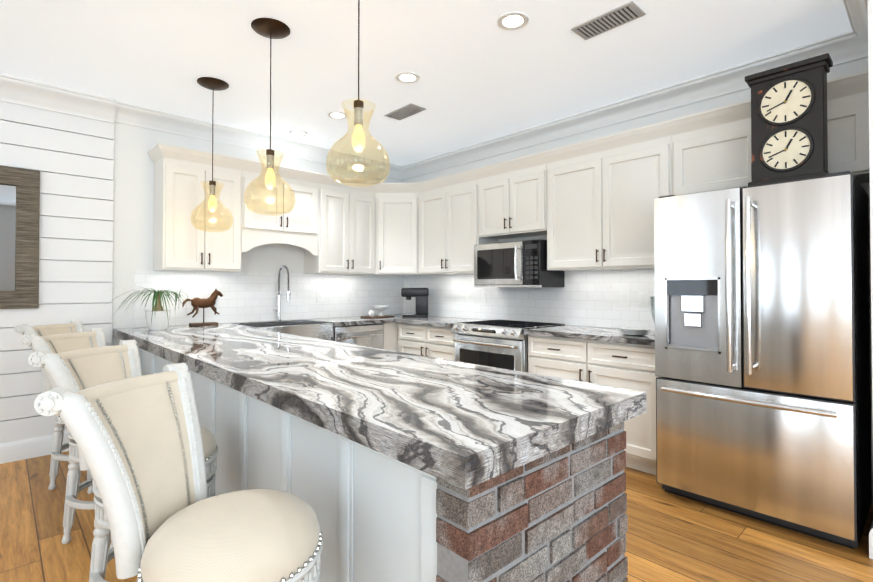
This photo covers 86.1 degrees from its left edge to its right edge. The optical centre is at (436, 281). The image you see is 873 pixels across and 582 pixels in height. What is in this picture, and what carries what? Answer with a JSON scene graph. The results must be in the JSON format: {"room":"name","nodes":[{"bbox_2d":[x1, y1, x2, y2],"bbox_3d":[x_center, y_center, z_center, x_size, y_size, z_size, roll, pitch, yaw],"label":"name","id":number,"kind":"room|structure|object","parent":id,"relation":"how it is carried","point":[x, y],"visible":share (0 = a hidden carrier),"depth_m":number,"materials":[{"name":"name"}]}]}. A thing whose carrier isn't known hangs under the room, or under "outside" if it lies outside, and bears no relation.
{"room":"kitchen","nodes":[
{"label":"kitchen","id":0,"kind":"room"},
{"bbox_2d":[0,101,113,443],"bbox_3d":[-4.554,-0.091,2.231,4.950,2.750,0.342,1,-1,-43],"label":"wall","id":1,"kind":"structure","parent":0,"point":[70,158],"depth_m":3.56,"materials":[{"name":"paint"}]},
{"bbox_2d":[0,166,39,308],"bbox_3d":[-3.332,-0.315,3.115,1.040,1.020,0.035,1,-1,-43],"label":"mirror","id":2,"kind":"object","parent":1,"relation":"attached to","point":[19,230],"visible":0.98,"depth_m":3.38,"materials":[{"name":"brown glass"}]},
{"bbox_2d":[0,432,69,463],"bbox_3d":[-4.432,1.212,2.082,4.948,0.140,0.016,1,-1,-43],"label":"baseboard","id":3,"kind":"structure","parent":1,"relation":"attached to","point":[24,449],"depth_m":3.42,"materials":[{"name":"paint"}]},
{"bbox_2d":[0,73,403,179],"bbox_3d":[-3.288,-1.374,3.126,8.000,0.161,0.146,1,-1,-43],"label":"crown molding","id":4,"kind":"structure","parent":1,"relation":"attached to","point":[13,89],"depth_m":4.00,"materials":[{"name":"paint"}]},
{"bbox_2d":[112,122,403,345],"bbox_3d":[-1.639,-0.056,4.970,3.050,2.750,0.320,1,-1,-43],"label":"wall","id":5,"kind":"structure","parent":0,"point":[133,223],"depth_m":3.96,"materials":[{"name":"paint"}]},
{"bbox_2d":[152,143,243,271],"bbox_3d":[-2.088,-0.597,4.110,0.629,1.010,0.327,1,-1,-43],"label":"upper cabinet","id":6,"kind":"object","parent":5,"relation":"attached to","point":[179,172],"depth_m":3.95,"materials":[{"name":"paint"}]},
{"bbox_2d":[134,270,401,327],"bbox_3d":[-1.479,0.159,4.891,2.880,0.482,0.008,1,-1,-43],"label":"tile backsplash","id":7,"kind":"structure","parent":5,"relation":"attached to","point":[247,296],"depth_m":4.66,"materials":[{"name":"white tile"}]},
{"bbox_2d":[208,291,216,303],"bbox_3d":[-2.074,0.150,4.326,0.072,0.116,0.006,1,-1,-43],"label":"electrical outlet plate","id":8,"kind":"object","parent":7,"relation":"attached to","point":[209,292],"depth_m":4.31,"materials":[{"name":"white plastic"}]},
{"bbox_2d":[348,290,353,300],"bbox_3d":[-0.978,0.164,5.350,0.072,0.116,0.006,1,-1,-43],"label":"electrical outlet plate","id":9,"kind":"object","parent":7,"relation":"attached to","point":[351,292],"depth_m":5.35,"materials":[{"name":"white plastic"}]},
{"bbox_2d":[244,159,319,237],"bbox_3d":[-1.577,-0.781,4.590,0.768,0.630,0.327,1,-1,-43],"label":"upper cabinet","id":10,"kind":"object","parent":5,"relation":"attached to","point":[303,221],"depth_m":4.48,"materials":[{"name":"paint"}]},
{"bbox_2d":[304,173,375,274],"bbox_3d":[-1.040,-0.585,5.089,0.698,1.010,0.327,1,-1,-43],"label":"upper cabinet","id":11,"kind":"object","parent":5,"relation":"attached to","point":[346,244],"depth_m":4.93,"materials":[{"name":"paint"}]},
{"bbox_2d":[273,265,290,320],"bbox_3d":[-1.534,0.117,4.634,0.092,0.559,0.260,1,-1,-43],"label":"faucet","id":12,"kind":"object","parent":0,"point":[288,295],"visible":1,"depth_m":4.70,"materials":[{"name":"silver metal"}]},
{"bbox_2d":[0,0,851,165],"bbox_3d":[-0.928,-1.537,0.602,8.600,0.100,7.700,1,-1,-43],"label":"ceiling","id":13,"kind":"structure","parent":0,"point":[478,70],"depth_m":3.01,"materials":[{"name":"paint"}]},
{"bbox_2d":[191,77,232,231],"bbox_3d":[-1.638,-0.908,3.420,0.282,1.084,0.282,1,-1,-43],"label":"pendant light","id":14,"kind":"object","parent":13,"relation":"hanging from","point":[213,84],"visible":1,"depth_m":3.40,"materials":[{"name":"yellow glass"}]},
{"bbox_2d":[244,18,295,215],"bbox_3d":[-0.956,-0.923,2.690,0.282,1.072,0.282,1,-1,-43],"label":"pendant light","id":15,"kind":"object","parent":13,"relation":"hanging from","point":[270,28],"visible":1,"depth_m":2.67,"materials":[{"name":"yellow glass"}]},
{"bbox_2d":[289,130,307,136],"bbox_3d":[-1.339,-1.433,4.528,0.176,0.008,0.176,1,-1,-43],"label":"recessed light","id":16,"kind":"object","parent":13,"relation":"in","point":[300,133],"visible":0.98,"depth_m":4.52,"materials":[{"name":"paint"}]},
{"bbox_2d":[327,111,347,118],"bbox_3d":[-0.860,-1.438,4.059,0.176,0.008,0.176,1,-1,-43],"label":"recessed light","id":17,"kind":"object","parent":13,"relation":"in","point":[336,115],"visible":0.9,"depth_m":4.06,"materials":[{"name":"paint"}]},
{"bbox_2d":[326,0,389,186],"bbox_3d":[-0.347,-0.950,2.082,0.282,1.034,0.282,1,-1,-43],"label":"pendant light","id":18,"kind":"object","parent":13,"relation":"hanging from","point":[358,139],"visible":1,"depth_m":2.06,"materials":[{"name":"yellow glass"}]},
{"bbox_2d":[384,103,426,120],"bbox_3d":[-0.268,-1.437,3.982,0.170,0.013,0.360,1,-1,-43],"label":"ceiling vent","id":19,"kind":"object","parent":13,"relation":"in","point":[406,111],"visible":1,"depth_m":3.96,"materials":[{"name":"white metal"}]},
{"bbox_2d":[395,72,419,83],"bbox_3d":[-0.205,-1.448,3.329,0.176,0.008,0.176,1,-1,-43],"label":"recessed light","id":20,"kind":"object","parent":13,"relation":"in","point":[407,77],"visible":1,"depth_m":3.32,"materials":[{"name":"paint"}]},
{"bbox_2d":[497,12,528,30],"bbox_3d":[0.428,-1.457,2.621,0.176,0.008,0.176,1,-1,-43],"label":"recessed light","id":21,"kind":"object","parent":13,"relation":"in","point":[509,21],"visible":1,"depth_m":2.62,"materials":[{"name":"paint"}]},
{"bbox_2d":[571,1,645,39],"bbox_3d":[0.959,-1.454,2.624,0.170,0.013,0.360,1,-1,-43],"label":"ceiling vent","id":22,"kind":"object","parent":13,"relation":"in","point":[630,11],"visible":1,"depth_m":2.60,"materials":[{"name":"white metal"}]},
{"bbox_2d":[0,451,872,581],"bbox_3d":[-0.928,1.313,0.566,8.600,0.100,7.700,1,-1,-43],"label":"floor","id":23,"kind":"structure","parent":0,"point":[670,537],"depth_m":2.30,"materials":[{"name":"brown wood"}]},
{"bbox_2d":[14,320,92,493],"bbox_3d":[-2.304,0.783,3.041,0.591,1.024,0.431,0,-1,11],"label":"stool","id":24,"kind":"object","parent":23,"relation":"on","point":[58,445],"visible":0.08,"depth_m":2.92,"materials":[{"name":"white wood"}]},
{"bbox_2d":[20,328,112,548],"bbox_3d":[-1.730,0.776,2.431,0.590,1.024,0.431,0,-1,13],"label":"stool","id":25,"kind":"object","parent":23,"relation":"on","point":[66,342],"visible":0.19,"depth_m":2.31,"materials":[{"name":"white wood"}]},
{"bbox_2d":[28,340,217,581],"bbox_3d":[-1.150,0.768,1.811,0.590,1.024,0.431,0,-1,14],"label":"stool","id":26,"kind":"object","parent":23,"relation":"on","point":[74,371],"visible":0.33,"depth_m":1.78,"materials":[{"name":"beige fabric"}]},
{"bbox_2d":[34,363,322,581],"bbox_3d":[-0.581,0.760,1.178,0.590,1.024,0.431,0,-1,13],"label":"stool","id":27,"kind":"object","parent":23,"relation":"on","point":[138,440],"visible":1,"depth_m":1.11,"materials":[{"name":"beige fabric"}]},
{"bbox_2d":[334,323,383,348],"bbox_3d":[-0.954,0.882,4.912,0.596,0.872,0.661,1,-1,-43],"label":"dishwasher","id":28,"kind":"object","parent":23,"relation":"on","point":[369,335],"visible":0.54,"depth_m":4.73,"materials":[{"name":"silver metal"}]},
{"bbox_2d":[138,348,627,581],"bbox_3d":[-0.991,0.852,2.669,0.742,0.875,3.904,1,-1,-43],"label":"base cabinet","id":29,"kind":"object","parent":23,"relation":"on","point":[559,515],"visible":0.46,"depth_m":1.32,"materials":[{"name":"paint"}]},
{"bbox_2d":[114,322,645,489],"bbox_3d":[-0.968,0.405,2.664,0.870,0.065,3.933,1,-1,-43],"label":"countertop","id":30,"kind":"structure","parent":29,"relation":"on","point":[464,425],"depth_m":1.47,"materials":[{"name":"stone"}]},
{"bbox_2d":[110,286,188,329],"bbox_3d":[-2.275,0.210,3.622,0.561,0.347,0.685,1,-1,-43],"label":"plant","id":31,"kind":"object","parent":30,"relation":"on","point":[157,316],"visible":1,"depth_m":3.65,"materials":[{"name":"green plant"}]},
{"bbox_2d":[182,288,222,325],"bbox_3d":[-2.064,0.226,4.131,0.336,0.327,0.100,1,-1,-43],"label":"statue","id":32,"kind":"object","parent":30,"relation":"on","point":[198,303],"visible":1,"depth_m":4.12,"materials":[{"name":"brown wood"}]},
{"bbox_2d":[382,323,397,351],"bbox_3d":[-0.469,0.887,5.392,0.742,0.876,0.636,1,-1,-43],"label":"base cabinet","id":33,"kind":"object","parent":23,"relation":"on","point":[390,329],"depth_m":5.03,"materials":[{"name":"paint"}]},
{"bbox_2d":[238,320,333,340],"bbox_3d":[-1.444,0.523,4.409,0.756,0.248,0.550,1,-1,-43],"label":"sink","id":34,"kind":"object","parent":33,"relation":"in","point":[316,329],"visible":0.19,"depth_m":4.38,"materials":[{"name":"silver metal"}]},
{"bbox_2d":[362,314,486,327],"bbox_3d":[-0.092,0.422,5.065,0.628,0.039,1.440,1,-1,-43],"label":"countertop","id":35,"kind":"structure","parent":33,"relation":"on","point":[430,320],"depth_m":4.89,"materials":[{"name":"stone"}]},
{"bbox_2d":[360,305,394,317],"bbox_3d":[-0.663,0.341,5.246,0.320,0.128,0.220,1,-1,-43],"label":"tray","id":36,"kind":"object","parent":35,"relation":"on","point":[380,308],"visible":1,"depth_m":5.21,"materials":[{"name":"white ceramic"}]},
{"bbox_2d":[401,288,428,316],"bbox_3d":[-0.246,0.240,5.316,0.307,0.330,0.235,0,-1,-3],"label":"coffee maker","id":37,"kind":"object","parent":35,"relation":"on","point":[421,295],"visible":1,"depth_m":5.21,"materials":[{"name":"black plastic"}]},
{"bbox_2d":[398,323,454,360],"bbox_3d":[0.091,0.880,4.898,0.597,0.876,0.959,1,-1,-43],"label":"base cabinet","id":38,"kind":"object","parent":23,"relation":"on","point":[424,340],"depth_m":4.66,"materials":[{"name":"paint"}]},
{"bbox_2d":[451,320,564,372],"bbox_3d":[0.633,0.846,4.221,0.709,0.927,0.762,1,-1,-43],"label":"range","id":39,"kind":"object","parent":23,"relation":"on","point":[502,344],"visible":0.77,"depth_m":3.99,"materials":[{"name":"silver metal"}]},
{"bbox_2d":[528,335,658,474],"bbox_3d":[1.309,0.864,3.596,0.597,0.876,1.063,1,-1,-43],"label":"base cabinet","id":40,"kind":"object","parent":23,"relation":"on","point":[624,365],"depth_m":3.24,"materials":[{"name":"paint"}]},
{"bbox_2d":[524,325,654,345],"bbox_3d":[1.298,0.403,3.577,0.628,0.039,1.080,1,-1,-43],"label":"countertop","id":41,"kind":"structure","parent":40,"relation":"on","point":[563,331],"depth_m":3.47,"materials":[{"name":"stone"}]},
{"bbox_2d":[619,296,654,335],"bbox_3d":[1.477,0.245,3.311,0.347,0.270,0.297,1,-1,-43],"label":"bowl","id":42,"kind":"object","parent":41,"relation":"on","point":[633,331],"visible":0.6,"depth_m":3.27,"materials":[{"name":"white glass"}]},
{"bbox_2d":[654,171,871,548],"bbox_3d":[1.900,0.385,2.755,0.856,1.812,0.910,1,-1,-43],"label":"refrigerator","id":43,"kind":"object","parent":23,"relation":"on","point":[762,355],"visible":1,"depth_m":2.44,"materials":[{"name":"silver metal"}]},
{"bbox_2d":[745,53,832,186],"bbox_3d":[1.927,-0.846,2.563,0.140,0.640,0.370,1,-1,-43],"label":"clock","id":44,"kind":"object","parent":43,"relation":"on","point":[789,136],"visible":0.88,"depth_m":2.51,"materials":[{"name":"black wood"}]},
{"bbox_2d":[404,57,872,502],"bbox_3d":[2.105,-0.076,3.417,0.300,2.750,7.700,1,-1,-43],"label":"wall","id":45,"kind":"structure","parent":0,"point":[849,68],"depth_m":3.60,"materials":[{"name":"paint"}]},
{"bbox_2d":[364,183,439,275],"bbox_3d":[-0.431,-0.580,5.432,0.657,1.010,0.657,1,-1,-43],"label":"upper cabinet","id":46,"kind":"object","parent":45,"relation":"attached to","point":[395,202],"depth_m":5.20,"materials":[{"name":"paint"}]},
{"bbox_2d":[416,168,497,273],"bbox_3d":[0.214,-0.586,4.983,0.326,1.010,0.878,1,-1,-43],"label":"upper cabinet","id":47,"kind":"object","parent":45,"relation":"attached to","point":[446,239],"depth_m":4.86,"materials":[{"name":"paint"}]},
{"bbox_2d":[476,151,543,241],"bbox_3d":[0.781,-0.764,4.379,0.326,0.670,0.778,1,-1,-43],"label":"upper cabinet","id":48,"kind":"object","parent":45,"relation":"attached to","point":[509,193],"depth_m":4.26,"materials":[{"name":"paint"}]},
{"bbox_2d":[474,239,564,286],"bbox_3d":[0.735,-0.147,4.328,0.452,0.405,0.748,1,-1,-43],"label":"over-the-range microwave","id":49,"kind":"object","parent":45,"relation":"attached to","point":[515,264],"visible":1,"depth_m":4.15,"materials":[{"name":"silver metal"}]},
{"bbox_2d":[402,235,654,330],"bbox_3d":[0.743,-0.014,4.648,0.008,0.822,3.399,1,-1,-43],"label":"tile backsplash","id":50,"kind":"structure","parent":45,"relation":"attached to","point":[592,298],"depth_m":4.29,"materials":[{"name":"white tile"}]},
{"bbox_2d":[466,291,470,300],"bbox_3d":[0.348,0.160,5.057,0.007,0.116,0.072,1,-1,-43],"label":"electrical outlet plate","id":51,"kind":"object","parent":50,"relation":"attached to","point":[468,293],"depth_m":5.05,"materials":[{"name":"white plastic"}]},
{"bbox_2d":[481,291,486,301],"bbox_3d":[0.498,0.158,4.896,0.007,0.116,0.072,1,-1,-43],"label":"electrical outlet plate","id":52,"kind":"object","parent":50,"relation":"attached to","point":[483,293],"depth_m":4.89,"materials":[{"name":"white plastic"}]},
{"bbox_2d":[639,292,647,306],"bbox_3d":[1.631,0.142,3.683,0.007,0.116,0.072,1,-1,-43],"label":"electrical outlet plate","id":53,"kind":"object","parent":50,"relation":"attached to","point":[643,298],"depth_m":3.68,"materials":[{"name":"white plastic"}]},
{"bbox_2d":[544,119,671,270],"bbox_3d":[1.395,-0.602,3.719,0.326,1.010,1.018,1,-1,-43],"label":"upper cabinet","id":54,"kind":"object","parent":45,"relation":"attached to","point":[585,205],"depth_m":3.58,"materials":[{"name":"paint"}]},
{"bbox_2d":[404,34,867,179],"bbox_3d":[1.082,-1.370,4.230,0.108,0.140,4.260,1,-1,-43],"label":"crown molding","id":55,"kind":"structure","parent":45,"relation":"attached to","point":[729,80],"depth_m":3.69,"materials":[{"name":"paint"}]},
{"bbox_2d":[672,70,869,195],"bbox_3d":[2.096,-0.847,2.973,0.326,0.540,1.030,1,-1,-43],"label":"upper cabinet","id":56,"kind":"object","parent":45,"relation":"attached to","point":[711,149],"depth_m":2.95,"materials":[{"name":"paint"}]},
{"bbox_2d":[868,0,872,419],"bbox_3d":[3.325,-0.103,1.342,0.750,2.750,3.000,1,-1,-43],"label":"wall","id":57,"kind":"structure","parent":0,"point":[870,42],"depth_m":2.18,"materials":[{"name":"paint"}]},
{"bbox_2d":[840,4,867,59],"bbox_3d":[2.228,-1.393,2.460,0.630,0.140,0.108,1,-1,-43],"label":"crown molding","id":58,"kind":"structure","parent":57,"relation":"attached to","point":[846,47],"depth_m":2.72,"materials":[{"name":"paint"}]},
{"bbox_2d":[843,0,867,11],"bbox_3d":[2.873,-1.409,1.215,0.108,0.140,2.808,1,-1,-43],"label":"crown molding","id":59,"kind":"structure","parent":57,"relation":"attached to","point":[849,4],"depth_m":2.38,"materials":[{"name":"paint"}]},
{"bbox_2d":[869,525,872,558],"bbox_3d":[2.938,1.200,1.179,0.016,0.140,2.716,1,-1,-43],"label":"baseboard","id":60,"kind":"structure","parent":57,"relation":"attached to","point":[871,529],"depth_m":2.16,"materials":[{"name":"paint"}]}
]}

